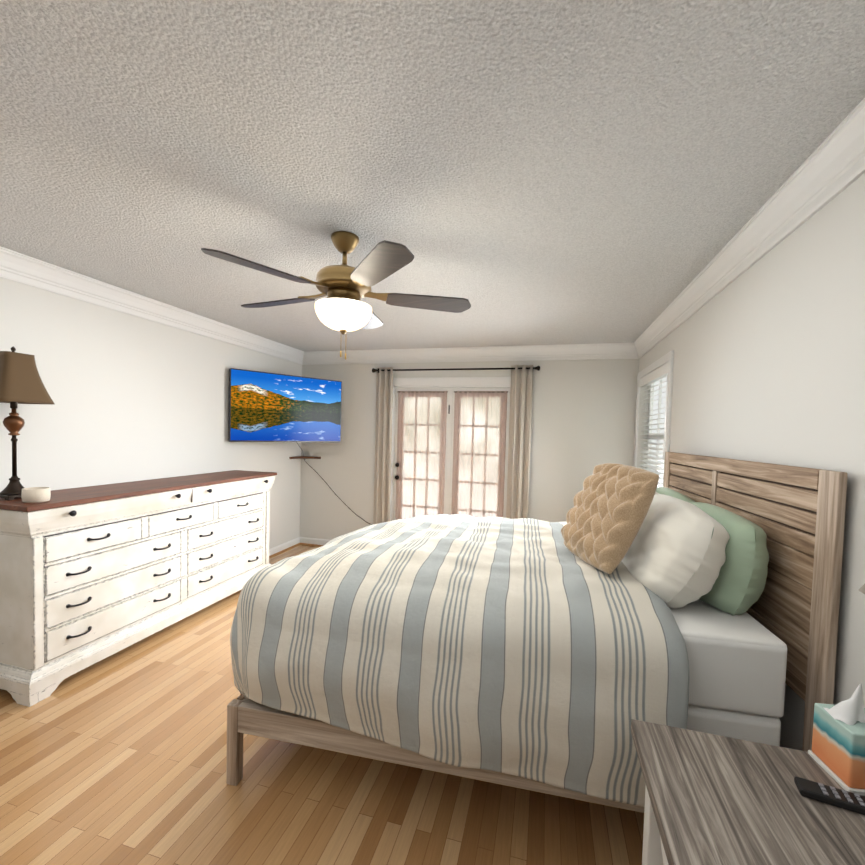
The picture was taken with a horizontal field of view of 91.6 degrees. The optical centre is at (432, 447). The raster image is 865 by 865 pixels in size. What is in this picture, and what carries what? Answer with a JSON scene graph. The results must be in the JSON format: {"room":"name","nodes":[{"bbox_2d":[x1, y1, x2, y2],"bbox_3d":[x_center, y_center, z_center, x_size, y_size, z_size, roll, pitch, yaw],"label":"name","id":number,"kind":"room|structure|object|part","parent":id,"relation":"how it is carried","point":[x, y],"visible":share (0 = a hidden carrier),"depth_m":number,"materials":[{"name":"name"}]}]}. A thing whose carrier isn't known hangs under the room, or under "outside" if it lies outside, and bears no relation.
{"room":"bedroom","nodes":[
{"label":"bedroom","id":0,"kind":"room"},
{"bbox_2d":[0,277,301,548],"bbox_3d":[-2.570,0.105,2.303,0.120,2.440,6.628,2,2,15],"label":"wall","id":1,"kind":"structure","parent":0,"point":[134,398],"depth_m":3.11,"materials":[{"name":"white paint"}]},
{"bbox_2d":[0,246,303,364],"bbox_3d":[-2.447,-1.036,2.235,0.072,0.150,6.388,2,2,15],"label":"crown molding","id":2,"kind":"structure","parent":1,"relation":"attached to","point":[14,266],"depth_m":3.04,"materials":[{"name":"white wood"}]},
{"bbox_2d":[269,537,299,557],"bbox_3d":[-2.529,1.280,2.327,0.030,0.092,6.388,2,2,15],"label":"baseboard","id":3,"kind":"structure","parent":1,"relation":"attached to","point":[281,547],"depth_m":5.06,"materials":[{"name":"white"}]},
{"bbox_2d":[228,368,371,524],"bbox_3d":[-1.272,0.123,4.578,1.198,1.785,1.320,2,2,15],"label":"wall-mounted tv","id":4,"kind":"object","parent":1,"relation":"attached to","point":[268,407],"visible":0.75,"depth_m":4.43,"materials":[{"name":"black"}]},
{"bbox_2d":[0,545,643,864],"bbox_3d":[-0.661,1.445,1.826,4.148,0.100,6.628,2,2,15],"label":"floor","id":5,"kind":"structure","parent":0,"point":[119,758],"depth_m":1.69,"materials":[{"name":"brown wood"}]},
{"bbox_2d":[0,470,276,706],"bbox_3d":[-2.023,0.783,3.197,0.504,1.047,2.050,2,2,15],"label":"dresser","id":6,"kind":"object","parent":5,"relation":"on","point":[90,575],"visible":1,"depth_m":2.62,"materials":[{"name":"white wood"}]},
{"bbox_2d":[0,347,54,500],"bbox_3d":[-2.334,-0.141,2.346,0.270,0.844,0.270,2,2,15],"label":"light","id":7,"kind":"object","parent":6,"relation":"on","point":[21,382],"visible":0.98,"depth_m":2.32,"materials":[{"name":"brown fabric"}]},
{"bbox_3d":[-2.345,0.263,2.361,0.140,0.015,0.140,2,2,15],"label":"plate","id":8,"kind":"part","parent":7,"relation":"part of","materials":[{"name":"brown metal"}]},
{"bbox_3d":[-2.327,-0.388,2.337,0.270,0.271,0.270,2,2,15],"label":"lamp shade","id":9,"kind":"part","parent":7,"relation":"part of","materials":[{"name":"brown fabric"}]},
{"bbox_2d":[21,487,50,502],"bbox_3d":[-2.143,0.254,2.275,0.116,0.072,0.116,2,2,15],"label":"bowl","id":10,"kind":"object","parent":6,"relation":"on","point":[35,494],"visible":1,"depth_m":2.24,"materials":[{"name":"beige ceramic"}]},
{"bbox_3d":[-2.074,0.547,2.244,0.012,0.141,0.004,2,2,15],"label":"frame","id":11,"kind":"part","parent":6,"relation":"part of","materials":[{"name":"white wood"}]},
{"bbox_3d":[-2.083,0.898,2.257,0.012,0.159,0.004,2,2,15],"label":"frame","id":12,"kind":"part","parent":6,"relation":"part of","materials":[{"name":"white wood"}]},
{"bbox_3d":[-2.078,0.718,2.250,0.012,0.159,0.004,2,2,15],"label":"frame","id":13,"kind":"part","parent":6,"relation":"part of","materials":[{"name":"white wood"}]},
{"bbox_3d":[-2.088,1.075,2.263,0.012,0.164,0.004,2,2,15],"label":"frame","id":14,"kind":"part","parent":6,"relation":"part of","materials":[{"name":"white wood"}]},
{"bbox_3d":[-2.043,0.888,2.361,0.006,0.021,0.022,2,2,15],"label":"drawer pull","id":15,"kind":"part","parent":6,"relation":"part of","materials":[{"name":"black metal"}]},
{"bbox_3d":[-2.038,0.709,2.355,0.006,0.021,0.022,2,2,15],"label":"drawer pull","id":16,"kind":"part","parent":6,"relation":"part of","materials":[{"name":"black metal"}]},
{"bbox_3d":[-1.997,0.362,2.332,0.034,0.034,0.034,2,2,15],"label":"knob","id":17,"kind":"part","parent":6,"relation":"part of","materials":[{"name":"black metal"}]},
{"bbox_3d":[-2.014,0.889,2.413,0.036,0.018,0.127,2,2,15],"label":"drawer pull","id":18,"kind":"part","parent":6,"relation":"part of","materials":[{"name":"black metal"}]},
{"bbox_3d":[-2.009,0.709,2.407,0.036,0.018,0.127,2,2,15],"label":"drawer pull","id":19,"kind":"part","parent":6,"relation":"part of","materials":[{"name":"black metal"}]},
{"bbox_3d":[-2.019,1.066,2.420,0.036,0.018,0.127,2,2,15],"label":"drawer pull","id":20,"kind":"part","parent":6,"relation":"part of","materials":[{"name":"black metal"}]},
{"bbox_3d":[-2.005,0.534,2.456,0.006,0.021,0.022,2,2,15],"label":"drawer pull","id":21,"kind":"part","parent":6,"relation":"part of","materials":[{"name":"black metal"}]},
{"bbox_3d":[-2.000,0.539,2.515,0.014,0.137,0.550,2,2,15],"label":"drawer","id":22,"kind":"part","parent":6,"relation":"part of","materials":[{"name":"white wood"}]},
{"bbox_3d":[-1.976,0.535,2.508,0.036,0.018,0.127,2,2,15],"label":"drawer pull","id":23,"kind":"part","parent":6,"relation":"part of","materials":[{"name":"black metal"}]},
{"bbox_3d":[-1.968,0.885,2.677,0.014,0.155,0.860,2,2,15],"label":"drawer","id":24,"kind":"part","parent":6,"relation":"part of","materials":[{"name":"white wood"}]},
{"bbox_3d":[-1.964,0.705,2.670,0.014,0.155,0.860,2,2,15],"label":"drawer","id":25,"kind":"part","parent":6,"relation":"part of","materials":[{"name":"white wood"}]},
{"bbox_3d":[-1.973,1.062,2.684,0.014,0.160,0.860,2,2,15],"label":"drawer","id":26,"kind":"part","parent":6,"relation":"part of","materials":[{"name":"white wood"}]},
{"bbox_3d":[-2.025,0.363,3.185,0.468,0.144,2.026,2,2,15],"label":"cornice","id":27,"kind":"part","parent":6,"relation":"part of","materials":[{"name":"white wood"}]},
{"bbox_3d":[-1.921,0.530,2.807,0.012,0.141,0.048,2,2,15],"label":"frame","id":28,"kind":"part","parent":6,"relation":"part of","materials":[{"name":"white wood"}]},
{"bbox_3d":[-1.845,0.782,3.123,0.012,0.018,1.806,2,2,15],"label":"frame","id":29,"kind":"part","parent":6,"relation":"part of","materials":[{"name":"white wood"}]},
{"bbox_3d":[-1.841,0.602,3.116,0.012,0.018,1.806,2,2,15],"label":"frame","id":30,"kind":"part","parent":6,"relation":"part of","materials":[{"name":"white wood"}]},
{"bbox_3d":[-1.850,0.959,3.129,0.012,0.013,1.806,2,2,15],"label":"frame","id":31,"kind":"part","parent":6,"relation":"part of","materials":[{"name":"white wood"}]},
{"bbox_3d":[-1.877,1.050,2.943,0.036,0.018,0.127,2,2,15],"label":"drawer pull","id":32,"kind":"part","parent":6,"relation":"part of","materials":[{"name":"black metal"}]},
{"bbox_3d":[-1.873,0.873,2.936,0.036,0.018,0.127,2,2,15],"label":"drawer pull","id":33,"kind":"part","parent":6,"relation":"part of","materials":[{"name":"black metal"}]},
{"bbox_3d":[-1.868,0.693,2.929,0.036,0.018,0.127,2,2,15],"label":"drawer pull","id":34,"kind":"part","parent":6,"relation":"part of","materials":[{"name":"black metal"}]},
{"bbox_3d":[-1.816,0.342,3.001,0.034,0.034,0.034,2,2,15],"label":"knob","id":35,"kind":"part","parent":6,"relation":"part of","materials":[{"name":"black metal"}]},
{"bbox_3d":[-1.839,0.521,3.106,0.014,0.137,0.565,2,2,15],"label":"drawer","id":36,"kind":"part","parent":6,"relation":"part of","materials":[{"name":"white wood"}]},
{"bbox_3d":[-1.853,1.049,3.130,0.012,0.164,0.058,2,2,15],"label":"frame","id":37,"kind":"part","parent":6,"relation":"part of","materials":[{"name":"white wood"}]},
{"bbox_3d":[-1.848,0.872,3.123,0.012,0.159,0.058,2,2,15],"label":"frame","id":38,"kind":"part","parent":6,"relation":"part of","materials":[{"name":"white wood"}]},
{"bbox_3d":[-1.843,0.692,3.117,0.012,0.159,0.058,2,2,15],"label":"frame","id":39,"kind":"part","parent":6,"relation":"part of","materials":[{"name":"white wood"}]},
{"bbox_3d":[-1.816,0.517,3.099,0.036,0.018,0.127,2,2,15],"label":"drawer pull","id":40,"kind":"part","parent":6,"relation":"part of","materials":[{"name":"black metal"}]},
{"bbox_3d":[-1.775,1.039,3.322,0.036,0.018,0.127,2,2,15],"label":"drawer pull","id":41,"kind":"part","parent":6,"relation":"part of","materials":[{"name":"black metal"}]},
{"bbox_3d":[-1.770,0.862,3.315,0.036,0.018,0.127,2,2,15],"label":"drawer pull","id":42,"kind":"part","parent":6,"relation":"part of","materials":[{"name":"black metal"}]},
{"bbox_3d":[-1.765,0.682,3.308,0.036,0.018,0.127,2,2,15],"label":"drawer pull","id":43,"kind":"part","parent":6,"relation":"part of","materials":[{"name":"black metal"}]},
{"bbox_3d":[-1.759,0.512,3.405,0.012,0.141,0.048,2,2,15],"label":"frame","id":44,"kind":"part","parent":6,"relation":"part of","materials":[{"name":"white wood"}]},
{"bbox_3d":[-1.731,1.036,3.579,0.014,0.160,0.865,2,2,15],"label":"drawer","id":45,"kind":"part","parent":6,"relation":"part of","materials":[{"name":"white wood"}]},
{"bbox_3d":[-1.726,0.859,3.572,0.014,0.155,0.865,2,2,15],"label":"drawer","id":46,"kind":"part","parent":6,"relation":"part of","materials":[{"name":"white wood"}]},
{"bbox_3d":[-1.721,0.679,3.565,0.014,0.155,0.865,2,2,15],"label":"drawer","id":47,"kind":"part","parent":6,"relation":"part of","materials":[{"name":"white wood"}]},
{"bbox_3d":[-1.678,0.504,3.704,0.014,0.137,0.565,2,2,15],"label":"drawer","id":48,"kind":"part","parent":6,"relation":"part of","materials":[{"name":"white wood"}]},
{"bbox_3d":[-1.654,0.499,3.697,0.036,0.018,0.127,2,2,15],"label":"drawer pull","id":49,"kind":"part","parent":6,"relation":"part of","materials":[{"name":"black metal"}]},
{"bbox_3d":[-1.630,1.023,3.856,0.036,0.018,0.127,2,2,15],"label":"drawer pull","id":50,"kind":"part","parent":6,"relation":"part of","materials":[{"name":"black metal"}]},
{"bbox_3d":[-1.625,0.846,3.849,0.036,0.018,0.127,2,2,15],"label":"drawer pull","id":51,"kind":"part","parent":6,"relation":"part of","materials":[{"name":"black metal"}]},
{"bbox_3d":[-1.621,0.666,3.842,0.036,0.018,0.127,2,2,15],"label":"drawer pull","id":52,"kind":"part","parent":6,"relation":"part of","materials":[{"name":"black metal"}]},
{"bbox_3d":[-1.617,1.023,4.002,0.012,0.164,0.004,2,2,15],"label":"frame","id":53,"kind":"part","parent":6,"relation":"part of","materials":[{"name":"white wood"}]},
{"bbox_2d":[226,452,847,812],"bbox_3d":[0.321,0.707,2.285,2.200,1.392,1.806,2,2,12],"label":"bed","id":54,"kind":"object","parent":5,"relation":"on","point":[700,593],"visible":0.96,"depth_m":1.50,"materials":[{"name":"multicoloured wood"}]},
{"bbox_2d":[230,514,689,812],"bbox_3d":[0.139,0.778,2.326,1.836,0.666,1.808,2,2,12],"label":"duvet","id":55,"kind":"object","parent":54,"relation":"on","point":[495,644],"depth_m":1.50,"materials":[{"name":"fabric"}]},
{"bbox_3d":[0.187,1.148,1.531,2.056,0.110,0.030,2,2,12],"label":"rail","id":56,"kind":"part","parent":54,"relation":"part of","materials":[{"name":"brown wood"}]},
{"bbox_2d":[613,494,729,608],"bbox_3d":[1.002,0.424,1.829,0.276,0.430,0.727,29,7,10],"label":"pillow","id":57,"kind":"object","parent":54,"relation":"on","point":[679,554],"depth_m":1.55,"materials":[{"name":"white fabric"}]},
{"bbox_2d":[662,502,769,615],"bbox_3d":[1.193,0.444,1.819,0.216,0.390,0.705,12,4,12],"label":"pillow","id":58,"kind":"object","parent":54,"relation":"on","point":[743,557],"depth_m":1.52,"materials":[{"name":"green"}]},
{"bbox_2d":[631,719,864,864],"bbox_3d":[0.756,1.120,0.811,0.608,0.700,0.600,2,2,15],"label":"nightstand","id":59,"kind":"object","parent":5,"relation":"on","point":[712,799],"visible":1,"depth_m":0.91,"materials":[{"name":"grey wood"}]},
{"bbox_2d":[794,776,864,814],"bbox_3d":[0.895,0.759,0.908,0.170,0.018,0.044,3,2,25],"label":"remote control","id":60,"kind":"object","parent":59,"relation":"on","point":[837,797],"visible":1,"depth_m":0.91,"materials":[{"name":"black plastic"}]},
{"bbox_2d":[808,683,864,795],"bbox_3d":[0.994,0.659,0.982,0.120,0.220,0.120,2,2,7],"label":"tissue box","id":61,"kind":"object","parent":59,"relation":"on","point":[836,753],"visible":1,"depth_m":0.97,"materials":[{"name":"multicoloured"}]},
{"bbox_2d":[808,750,864,795],"bbox_3d":[0.991,0.763,0.986,0.120,0.010,0.120,2,2,7],"label":"tray","id":62,"kind":"object","parent":59,"relation":"on","point":[857,788],"depth_m":0.97,"materials":[{"name":"white"}]},
{"bbox_2d":[859,584,864,593],"bbox_3d":[0.916,0.388,0.674,0.270,0.780,0.270,2,2,15],"label":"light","id":63,"kind":"object","parent":59,"relation":"on","point":[862,589],"visible":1,"depth_m":0.80,"materials":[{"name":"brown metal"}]},
{"bbox_2d":[0,0,864,351],"bbox_3d":[-0.593,-1.093,1.732,4.148,0.100,6.628,2,2,15],"label":"ceiling","id":64,"kind":"structure","parent":0,"point":[538,172],"depth_m":1.41,"materials":[{"name":"white paint"}]},
{"bbox_2d":[201,231,470,359],"bbox_3d":[-0.470,-0.752,2.151,1.253,0.604,1.258,2,2,15],"label":"ceiling fan","id":65,"kind":"object","parent":64,"relation":"hanging from","point":[344,288],"visible":1,"depth_m":2.02,"materials":[{"name":"brown metal"}]},
{"bbox_3d":[-0.737,-0.766,1.792,0.278,0.038,0.426,2,2,15],"label":"blade","id":66,"kind":"part","parent":65,"relation":"part of","materials":[{"name":"brown wood"}]},
{"bbox_3d":[-0.845,-0.788,2.294,0.453,0.038,0.174,2,2,15],"label":"blade","id":67,"kind":"part","parent":65,"relation":"part of","materials":[{"name":"brown wood"}]},
{"bbox_3d":[-0.462,-0.532,2.122,0.003,0.087,0.003,2,2,15],"label":"chain","id":68,"kind":"part","parent":65,"relation":"part of","materials":[{"name":"gold metal"}]},
{"bbox_3d":[-0.448,-0.652,2.119,0.282,0.118,0.282,2,2,15],"label":"lamp shade","id":69,"kind":"part","parent":65,"relation":"part of","materials":[{"name":"white glass"}]},
{"bbox_3d":[-0.443,-0.847,2.112,0.274,0.132,0.274,2,2,15],"label":"motor","id":70,"kind":"part","parent":65,"relation":"part of","materials":[{"name":"brown metal"}]},
{"bbox_3d":[-0.438,-0.526,2.127,0.003,0.097,0.003,2,2,15],"label":"chain","id":71,"kind":"part","parent":65,"relation":"part of","materials":[{"name":"gold metal"}]},
{"bbox_3d":[-0.408,-0.786,2.551,0.182,0.038,0.452,2,2,15],"label":"blade","id":72,"kind":"part","parent":65,"relation":"part of","materials":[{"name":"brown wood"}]},
{"bbox_3d":[-0.224,-0.751,1.741,0.371,0.038,0.366,2,2,15],"label":"blade","id":73,"kind":"part","parent":65,"relation":"part of","materials":[{"name":"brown wood"}]},
{"bbox_3d":[-0.022,-0.763,2.215,0.422,0.038,0.286,2,2,15],"label":"blade","id":74,"kind":"part","parent":65,"relation":"part of","materials":[{"name":"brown wood"}]},
{"bbox_2d":[300,359,638,539],"bbox_3d":[0.223,0.083,4.918,3.908,2.440,0.120,2,2,15],"label":"wall","id":75,"kind":"structure","parent":0,"point":[583,419],"depth_m":4.60,"materials":[{"name":"white paint"}]},
{"bbox_2d":[289,455,320,459],"bbox_3d":[-1.575,0.125,5.213,0.285,0.028,0.250,2,2,15],"label":"corner shelf","id":76,"kind":"object","parent":75,"relation":"attached to","point":[295,457],"depth_m":5.28,"materials":[{"name":"brown wood"}]},
{"bbox_2d":[300,537,330,546],"bbox_3d":[-1.159,1.209,5.248,1.150,0.092,0.030,2,2,15],"label":"baseboard","id":77,"kind":"structure","parent":75,"relation":"attached to","point":[313,541],"depth_m":5.34,"materials":[{"name":"white"}]},
{"bbox_2d":[390,377,510,520],"bbox_3d":[0.198,0.244,4.920,1.560,2.115,0.140,2,2,15],"label":"door frame","id":78,"kind":"structure","parent":75,"relation":"attached to","point":[451,381],"depth_m":4.87,"materials":[{"name":"white"}]},
{"bbox_3d":[0.225,-0.707,4.892,1.390,0.020,0.125,2,2,15],"label":"door jamb","id":79,"kind":"part","parent":78,"relation":"part of","materials":[{"name":"white wood"}]},
{"bbox_2d":[393,388,509,519],"bbox_3d":[0.193,0.291,4.908,1.350,1.973,0.048,2,2,15],"label":"door","id":80,"kind":"structure","parent":75,"relation":"in","point":[449,453],"depth_m":4.88,"materials":[{"name":"white wood"}]},
{"bbox_3d":[-0.113,-0.652,4.967,0.453,0.110,0.040,2,2,15],"label":"left door top rail","id":81,"kind":"part","parent":80,"relation":"part of","materials":[{"name":"white wood"}]},
{"bbox_3d":[0.550,-0.628,4.788,0.453,0.110,0.040,2,2,15],"label":"right door top rail","id":82,"kind":"part","parent":80,"relation":"part of","materials":[{"name":"white wood"}]},
{"bbox_2d":[304,343,631,364],"bbox_3d":[0.225,-1.059,4.785,3.720,0.150,0.072,2,2,15],"label":"crown molding","id":83,"kind":"structure","parent":75,"relation":"attached to","point":[602,350],"depth_m":4.71,"materials":[{"name":"white wood"}]},
{"bbox_2d":[637,173,864,750],"bbox_3d":[1.316,0.247,1.255,0.120,2.440,6.628,2,2,15],"label":"wall","id":84,"kind":"structure","parent":0,"point":[768,348],"depth_m":1.56,"materials":[{"name":"white paint"}]},
{"bbox_2d":[633,350,673,485],"bbox_3d":[1.979,-0.124,3.708,0.135,1.235,1.200,2,2,15],"label":"window","id":85,"kind":"structure","parent":84,"relation":"in","point":[669,405],"depth_m":3.84,"materials":[{"name":"white wood"}]},
{"bbox_3d":[2.071,-0.109,4.272,0.020,1.170,0.065,2,2,15],"label":"casing","id":86,"kind":"part","parent":85,"relation":"part of","materials":[{"name":"white wood"}]},
{"bbox_3d":[2.163,-0.114,4.190,0.030,1.150,0.045,2,2,15],"label":"window sash","id":87,"kind":"part","parent":85,"relation":"part of","materials":[{"name":"white wood"}]},
{"bbox_3d":[2.029,-0.099,3.696,0.030,0.040,1.070,2,2,15],"label":"window sash","id":88,"kind":"part","parent":85,"relation":"part of","materials":[{"name":"white wood"}]},
{"bbox_3d":[1.939,-0.710,3.702,0.020,0.065,1.200,2,2,15],"label":"top window casing","id":89,"kind":"part","parent":85,"relation":"part of","materials":[{"name":"white wood"}]},
{"bbox_3d":[2.075,-0.104,3.868,0.020,1.150,0.018,2,2,15],"label":"vertical window muntin","id":90,"kind":"part","parent":85,"relation":"part of","materials":[{"name":"white wood"}]},
{"bbox_3d":[1.774,-0.077,3.177,0.020,1.170,0.065,2,2,15],"label":"casing","id":91,"kind":"part","parent":85,"relation":"part of","materials":[{"name":"white wood"}]},
{"bbox_3d":[1.990,-0.650,3.690,0.060,0.048,1.062,2,2,15],"label":"blind headrail","id":92,"kind":"object","parent":85,"relation":"attached to","visible":0},
{"bbox_2d":[639,362,667,386],"bbox_3d":[1.942,-0.634,3.703,0.014,0.083,1.090,2,2,15],"label":"blind valance","id":93,"kind":"object","parent":92,"relation":"attached to","point":[662,370],"visible":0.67,"depth_m":3.63,"materials":[{"name":"white"}]},
{"bbox_2d":[663,373,667,458],"bbox_3d":[1.825,-0.260,3.295,0.013,0.690,0.008,2,2,15],"label":"blind wand","id":94,"kind":"object","parent":92,"relation":"hanging from","point":[665,418],"visible":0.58,"depth_m":3.29,"materials":[{"name":"white plastic"}]},
{"bbox_2d":[632,98,864,358],"bbox_3d":[1.254,-0.900,1.238,0.072,0.150,6.388,2,2,15],"label":"crown molding","id":95,"kind":"structure","parent":84,"relation":"attached to","point":[830,168],"depth_m":1.65,"materials":[{"name":"white wood"}]},
{"bbox_3d":[-0.626,-0.915,5.011,0.024,0.050,0.086,2,2,15],"label":"curtain bracket","id":96,"kind":"object","parent":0,"visible":0},
{"bbox_2d":[376,367,534,370],"bbox_3d":[0.217,-0.887,4.751,1.825,0.020,0.020,2,2,15],"label":"curtain rod","id":97,"kind":"object","parent":96,"relation":"on","point":[453,369],"visible":0.97,"depth_m":4.73,"materials":[{"name":"brown metal"}]},
{"bbox_2d":[373,367,392,523],"bbox_3d":[-0.591,0.145,5.003,0.213,2.195,0.056,2,2,15],"label":"curtain","id":98,"kind":"object","parent":97,"relation":"hanging from","point":[383,434],"visible":0.85,"depth_m":4.99,"materials":[{"name":"fabric"}]},
{"bbox_2d":[506,365,532,518],"bbox_3d":[0.941,0.202,4.590,0.238,2.195,0.056,2,2,15],"label":"panel","id":99,"kind":"object","parent":97,"relation":"hanging from","point":[520,421],"visible":0.75,"depth_m":4.58,"materials":[{"name":"fabric"}]},
{"bbox_3d":[-0.120,-0.656,4.929,0.618,0.010,0.010,2,2,15],"label":"rod","id":100,"kind":"object","parent":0,"visible":0},
{"bbox_2d":[395,391,446,519],"bbox_3d":[-0.143,0.197,4.960,0.598,1.728,0.032,2,2,15],"label":"french door","id":101,"kind":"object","parent":100,"relation":"hanging from","point":[421,445],"visible":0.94,"depth_m":4.96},
{"bbox_3d":[0.543,-0.631,4.750,0.618,0.010,0.010,2,2,15],"label":"rod","id":102,"kind":"object","parent":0,"visible":0},
{"bbox_2d":[451,391,506,516],"bbox_3d":[0.520,0.222,4.782,0.598,1.728,0.032,2,2,15],"label":"french door","id":103,"kind":"structure","parent":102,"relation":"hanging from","point":[479,449],"depth_m":4.77,"materials":[{"name":"white glass"}]},
{"bbox_3d":[1.857,-0.077,3.375,0.002,1.080,0.002,2,2,15],"label":"ladder","id":104,"kind":"object","parent":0,"visible":0},
{"bbox_2d":[640,375,666,486],"bbox_3d":[1.976,-0.101,3.710,0.048,1.019,1.054,2,2,15],"label":"window blind slats","id":105,"kind":"object","parent":104,"relation":"hanging from","point":[654,463],"visible":0.56,"depth_m":3.75,"materials":[{"name":"white plastic"}]}
]}

